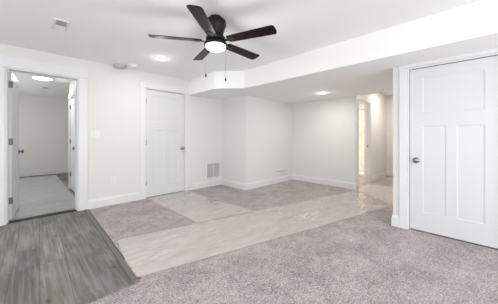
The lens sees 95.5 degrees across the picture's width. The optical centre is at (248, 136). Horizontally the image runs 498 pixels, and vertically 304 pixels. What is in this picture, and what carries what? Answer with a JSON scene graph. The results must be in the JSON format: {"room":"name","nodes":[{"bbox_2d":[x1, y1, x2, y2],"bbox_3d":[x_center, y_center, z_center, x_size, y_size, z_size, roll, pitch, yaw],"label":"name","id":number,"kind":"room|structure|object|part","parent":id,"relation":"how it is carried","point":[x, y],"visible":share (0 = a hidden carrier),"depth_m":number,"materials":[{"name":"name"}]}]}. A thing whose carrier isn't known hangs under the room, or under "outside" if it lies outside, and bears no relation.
{"room":"empty basement room","nodes":[
{"label":"empty basement room","id":0,"kind":"room"},
{"bbox_2d":[19,95,68,171],"bbox_3d":[-6.442,-0.030,6.866,4.600,2.380,0.120,0,0,-45],"label":"wall","id":1,"kind":"structure","parent":0,"point":[43,121],"depth_m":6.93,"materials":[{"name":"white paint"}]},
{"bbox_2d":[19,168,68,176],"bbox_3d":[-6.394,1.087,6.818,4.400,0.145,0.016,0,0,-45],"label":"baseboard","id":2,"kind":"structure","parent":1,"relation":"attached to","point":[63,170],"depth_m":6.91,"materials":[{"name":"white wood"}]},
{"bbox_2d":[69,80,74,93],"bbox_3d":[-2.733,-0.030,5.024,1.760,2.380,1.970,0,0,-45],"label":"wall","id":3,"kind":"structure","parent":0,"point":[72,82],"depth_m":4.88,"materials":[{"name":"white paint"}]},
{"bbox_2d":[68,89,74,188],"bbox_3d":[-3.671,0.110,4.772,0.124,2.100,0.984,0,0,-45],"label":"door frame","id":4,"kind":"structure","parent":3,"relation":"attached to","point":[71,95],"depth_m":5.01,"materials":[{"name":"white wood"}]},
{"bbox_2d":[70,97,74,191],"bbox_3d":[-3.681,0.164,4.770,0.757,1.968,0.159,0,0,45],"label":"door","id":5,"kind":"structure","parent":3,"relation":"in","point":[72,106],"depth_m":4.79,"materials":[{"name":"white wood"}]},
{"bbox_2d":[0,43,220,199],"bbox_3d":[-2.807,-0.030,3.472,6.140,2.380,0.120,0,0,-45],"label":"wall","id":6,"kind":"structure","parent":0,"point":[113,93],"depth_m":3.95,"materials":[{"name":"white paint"}]},
{"bbox_2d":[8,72,23,220],"bbox_3d":[-3.506,0.129,3.372,0.159,2.038,0.716,0,0,-39],"label":"door","id":7,"kind":"structure","parent":6,"relation":"in","point":[13,83],"depth_m":3.26,"materials":[{"name":"white wood"}]},
{"bbox_2d":[0,54,88,225],"bbox_3d":[-2.974,0.045,3.288,1.039,2.230,0.144,0,0,-45],"label":"door frame","id":8,"kind":"structure","parent":6,"relation":"attached to","point":[7,63],"depth_m":3.31,"materials":[{"name":"white wood"}]},
{"bbox_2d":[91,131,99,137],"bbox_3d":[-2.503,-0.040,3.684,0.116,0.116,0.010,0,0,-45],"label":"light switch","id":9,"kind":"object","parent":6,"relation":"attached to","point":[94,134],"visible":1,"depth_m":3.68,"materials":[{"name":"white plastic"}]},
{"bbox_2d":[88,192,139,208],"bbox_3d":[-2.289,1.087,3.894,0.810,0.145,0.016,0,0,-45],"label":"baseboard","id":10,"kind":"structure","parent":6,"relation":"attached to","point":[94,203],"depth_m":3.86,"materials":[{"name":"white wood"}]},
{"bbox_2d":[139,81,189,199],"bbox_3d":[-1.689,0.062,4.574,1.044,2.195,0.144,0,0,-45],"label":"door frame","id":11,"kind":"structure","parent":6,"relation":"attached to","point":[143,85],"depth_m":4.38,"materials":[{"name":"white wood"}]},
{"bbox_2d":[146,89,184,197],"bbox_3d":[-1.677,0.125,4.554,0.812,2.046,0.159,0,0,-45],"label":"door","id":12,"kind":"structure","parent":6,"relation":"in","point":[165,147],"depth_m":4.52,"materials":[{"name":"white wood"}]},
{"bbox_2d":[190,179,220,189],"bbox_3d":[-0.977,1.087,5.206,0.860,0.145,0.016,0,0,-45],"label":"baseboard","id":13,"kind":"structure","parent":6,"relation":"attached to","point":[209,183],"depth_m":5.17,"materials":[{"name":"white wood"}]},
{"bbox_2d":[206,162,219,178],"bbox_3d":[-0.841,0.787,5.345,0.400,0.375,0.012,0,0,-45],"label":"air vent","id":14,"kind":"object","parent":6,"relation":"in","point":[212,168],"visible":1,"depth_m":5.33,"materials":[{"name":"white plastic"}]},
{"bbox_2d":[221,95,249,182],"bbox_3d":[-0.332,0.120,5.254,0.120,2.080,0.860,0,0,-45],"label":"wall","id":15,"kind":"structure","parent":0,"point":[235,112],"depth_m":5.14,"materials":[{"name":"white paint"}]},
{"bbox_2d":[221,178,245,189],"bbox_3d":[-0.375,1.087,5.200,0.016,0.145,0.876,0,0,-45],"label":"baseboard","id":16,"kind":"structure","parent":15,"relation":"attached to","point":[234,184],"depth_m":5.17,"materials":[{"name":"white wood"}]},
{"bbox_2d":[0,0,480,98],"bbox_3d":[-0.354,-1.270,4.313,10.800,0.100,12.400,0,0,-45],"label":"ceiling","id":17,"kind":"structure","parent":0,"point":[110,32],"depth_m":2.52,"materials":[{"name":"white paint"}]},
{"bbox_2d":[31,75,52,80],"bbox_3d":[-4.232,-1.194,4.635,0.330,0.053,0.330,0,0,-45],"label":"ceiling light","id":18,"kind":"object","parent":17,"relation":"attached to","point":[39,77],"visible":1,"depth_m":4.55,"materials":[{"name":"white glass"}]},
{"bbox_2d":[33,77,51,80],"bbox_3d":[-4.232,-1.183,4.635,0.304,0.033,0.304,0,0,-45],"label":"diffuser","id":19,"kind":"object","parent":18,"relation":"attached to","point":[39,78],"depth_m":4.59,"materials":[{"name":"white plastic"}]},
{"bbox_2d":[51,18,69,31],"bbox_3d":[-2.061,-1.214,2.471,0.132,0.012,0.304,0,0,-45],"label":"ceiling vent","id":20,"kind":"object","parent":17,"relation":"in","point":[57,24],"visible":1,"depth_m":2.46,"materials":[{"name":"white plastic"}]},
{"bbox_2d":[113,63,126,68],"bbox_3d":[-2.196,-1.196,3.850,0.196,0.048,0.196,0,0,-45],"label":"cover plate","id":21,"kind":"object","parent":17,"relation":"attached to","point":[116,65],"visible":1,"depth_m":3.79,"materials":[{"name":"grey plastic"}]},
{"bbox_2d":[154,56,166,60],"bbox_3d":[-1.368,-1.215,3.511,0.194,0.010,0.194,0,0,-45],"label":"recessed light","id":22,"kind":"object","parent":17,"relation":"in","point":[161,58],"visible":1,"depth_m":3.49,"materials":[{"name":"white plastic"}]},
{"bbox_2d":[148,5,276,80],"bbox_3d":[-0.315,-0.892,2.345,1.197,0.655,1.238,0,0,-45],"label":"ceiling fan","id":23,"kind":"object","parent":17,"relation":"hanging from","point":[214,26],"visible":1,"depth_m":2.21,"materials":[{"name":"black wood"}]},
{"bbox_3d":[-0.720,-0.973,2.233,0.507,0.006,0.130,0,11,-11],"label":"fan blade","id":24,"kind":"part","parent":23,"relation":"part of","materials":[{"name":"brown wood"}]},
{"bbox_3d":[-0.384,-0.973,1.925,0.130,0.006,0.507,11,1,6],"label":"fan blade","id":25,"kind":"part","parent":23,"relation":"part of","materials":[{"name":"brown wood"}]},
{"bbox_3d":[-0.531,-0.973,2.647,0.130,0.006,0.507,-13,6,-29],"label":"fan blade","id":26,"kind":"part","parent":23,"relation":"part of","materials":[{"name":"brown wood"}]},
{"bbox_3d":[-0.359,-0.965,2.159,0.068,0.009,0.145,11,1,6],"label":"blade arm","id":27,"kind":"part","parent":23,"relation":"part of","materials":[{"name":"brown metal"}]},
{"bbox_3d":[-0.340,-0.904,2.310,0.208,0.051,0.208,0,0,-45],"label":"lamp shade","id":28,"kind":"part","parent":23,"relation":"part of","materials":[{"name":"white glass"}]},
{"bbox_3d":[-0.202,-0.965,2.245,0.145,0.009,0.068,0,-11,25],"label":"blade arm","id":29,"kind":"part","parent":23,"relation":"part of","materials":[{"name":"brown metal"}]},
{"bbox_3d":[-0.078,-0.973,2.596,0.130,0.006,0.507,-15,-10,42],"label":"fan blade","id":30,"kind":"part","parent":23,"relation":"part of","materials":[{"name":"brown wood"}]},
{"bbox_3d":[0.013,-0.973,2.149,0.507,0.006,0.130,0,-11,25],"label":"fan blade","id":31,"kind":"part","parent":23,"relation":"part of","materials":[{"name":"brown wood"}]},
{"bbox_2d":[0,173,497,303],"bbox_3d":[-0.354,1.210,4.313,10.800,0.100,12.400,0,0,-45],"label":"floor","id":32,"kind":"structure","parent":0,"point":[363,258],"depth_m":2.07,"materials":[{"name":"carpet"}]},
{"bbox_2d":[9,210,76,222],"bbox_3d":[-2.984,1.158,3.316,0.730,0.012,0.070,0,0,-45],"label":"trim","id":33,"kind":"structure","parent":32,"relation":"on","point":[69,210],"depth_m":3.27,"materials":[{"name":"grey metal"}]},
{"bbox_2d":[12,175,74,219],"bbox_3d":[-4.848,1.155,4.713,1.610,0.004,4.427,0,0,-45],"label":"plastic sheet","id":34,"kind":"object","parent":32,"relation":"on","point":[40,195],"visible":0.72,"depth_m":4.31,"materials":[{"name":"grey plastic"}]},
{"bbox_2d":[78,279,139,303],"bbox_3d":[-2.008,1.159,0.711,3.165,0.011,0.045,0,0,-45],"label":"trim","id":35,"kind":"structure","parent":32,"relation":"on","point":[130,283],"depth_m":1.67,"materials":[{"name":"plastic"}]},
{"bbox_2d":[84,209,139,280],"bbox_3d":[-1.752,1.158,2.703,0.046,0.012,2.442,0,0,-43],"label":"trim","id":36,"kind":"structure","parent":32,"relation":"on","point":[125,266],"depth_m":2.29,"materials":[{"name":"grey"}]},
{"bbox_2d":[147,191,252,222],"bbox_3d":[-0.923,1.151,3.868,0.895,0.005,1.948,0,0,-45],"label":"plastic sheet","id":37,"kind":"object","parent":32,"relation":"on","point":[187,204],"visible":1,"depth_m":3.73,"materials":[{"name":"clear plastic film"}]},
{"bbox_2d":[117,191,390,276],"bbox_3d":[0.669,1.145,3.292,4.458,0.023,0.959,0,0,-31],"label":"plastic sheet","id":38,"kind":"object","parent":32,"relation":"on","point":[179,246],"visible":1,"depth_m":2.75,"materials":[{"name":"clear plastic"}]},
{"bbox_2d":[356,178,392,204],"bbox_3d":[3.155,1.145,5.027,2.830,0.005,0.998,0,0,-45],"label":"plastic sheet","id":39,"kind":"object","parent":32,"relation":"on","point":[381,189],"visible":0.61,"depth_m":4.83,"materials":[{"name":"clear plastic film"}]},
{"bbox_2d":[250,96,291,182],"bbox_3d":[0.594,0.120,5.657,1.760,2.080,0.120,0,0,-45],"label":"wall","id":40,"kind":"structure","parent":0,"point":[270,120],"depth_m":5.47,"materials":[{"name":"white paint"}]},
{"bbox_2d":[246,174,291,189],"bbox_3d":[0.551,1.087,5.518,1.776,0.145,0.016,0,0,-45],"label":"baseboard","id":41,"kind":"structure","parent":40,"relation":"attached to","point":[252,185],"depth_m":5.41,"materials":[{"name":"white wood"}]},
{"bbox_2d":[276,169,284,173],"bbox_3d":[0.810,0.880,5.780,0.400,0.090,0.011,0,0,-45],"label":"air vent","id":42,"kind":"object","parent":40,"relation":"in","point":[280,170],"visible":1,"depth_m":5.78,"materials":[{"name":"white plastic"}]},
{"bbox_2d":[292,96,355,182],"bbox_3d":[1.803,0.120,5.607,0.120,2.080,1.660,0,0,-45],"label":"wall","id":43,"kind":"structure","parent":0,"point":[323,131],"depth_m":5.49,"materials":[{"name":"white paint"}]},
{"bbox_2d":[292,174,355,189],"bbox_3d":[1.761,1.087,5.554,0.016,0.145,1.676,0,0,-45],"label":"baseboard","id":44,"kind":"structure","parent":43,"relation":"attached to","point":[350,185],"depth_m":5.46,"materials":[{"name":"white wood"}]},
{"bbox_2d":[188,0,497,103],"bbox_3d":[2.157,-1.060,3.288,2.660,0.320,7.160,0,0,-45],"label":"ceiling","id":45,"kind":"structure","parent":0,"point":[362,65],"depth_m":2.98,"materials":[{"name":"white paint"}]},
{"bbox_2d":[359,103,363,176],"bbox_3d":[3.309,-0.025,7.184,0.940,2.370,1.480,0,0,-45],"label":"doorway","id":46,"kind":"object","parent":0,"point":[361,106],"visible":0.02,"depth_m":7.43,"materials":[{"name":"beige paint"}]},
{"bbox_2d":[359,93,386,175],"bbox_3d":[3.221,-0.030,5.936,2.350,2.380,0.120,0,0,-45],"label":"wall","id":47,"kind":"structure","parent":0,"point":[379,106],"depth_m":6.22,"materials":[{"name":"white paint"}]},
{"bbox_2d":[356,96,372,188],"bbox_3d":[2.703,0.120,5.401,1.080,2.080,0.144,0,0,-45],"label":"door frame","id":48,"kind":"structure","parent":47,"relation":"attached to","point":[367,103],"depth_m":5.64,"materials":[{"name":"white wood"}]},
{"bbox_2d":[372,171,386,181],"bbox_3d":[3.612,1.087,6.231,1.380,0.145,0.016,0,0,-45],"label":"baseboard","id":49,"kind":"structure","parent":47,"relation":"attached to","point":[383,174],"depth_m":6.17,"materials":[{"name":"white wood"}]},
{"bbox_2d":[387,95,392,170],"bbox_3d":[4.527,-0.030,6.377,0.120,2.380,1.343,0,0,-45],"label":"wall","id":50,"kind":"structure","parent":0,"point":[390,97],"depth_m":6.65,"materials":[{"name":"white paint"}]},
{"bbox_2d":[387,171,392,176],"bbox_3d":[4.479,1.087,6.329,0.016,0.145,1.103,0,0,-45],"label":"baseboard","id":51,"kind":"structure","parent":50,"relation":"attached to","point":[389,173],"depth_m":6.65,"materials":[{"name":"white wood"}]},
{"bbox_2d":[393,67,398,215],"bbox_3d":[3.218,0.120,1.703,0.120,2.080,3.657,0,0,-45],"label":"wall","id":52,"kind":"structure","parent":0,"point":[396,69],"depth_m":2.93,"materials":[{"name":"white paint"}]},
{"bbox_2d":[391,215,398,226],"bbox_3d":[1.897,1.087,2.928,0.016,0.145,0.088,0,0,-45],"label":"baseboard","id":53,"kind":"structure","parent":52,"relation":"attached to","point":[395,218],"depth_m":2.92,"materials":[{"name":"white wood"}]},
{"bbox_2d":[399,48,497,228],"bbox_3d":[2.318,0.130,2.587,0.144,2.060,0.990,0,0,-45],"label":"door frame","id":54,"kind":"structure","parent":52,"relation":"attached to","point":[404,71],"depth_m":2.84,"materials":[{"name":"white wood"}]},
{"bbox_2d":[410,55,497,248],"bbox_3d":[2.305,0.156,2.574,0.778,1.976,0.159,0,0,45],"label":"door","id":55,"kind":"structure","parent":52,"relation":"in","point":[454,106],"depth_m":2.53,"materials":[{"name":"white wood"}]},
{"bbox_3d":[2.044,0.288,2.767,0.068,0.068,0.062,0,0,45],"label":"handle","id":56,"kind":"part","parent":55,"relation":"part of","materials":[{"name":"silver metal"}]}
]}

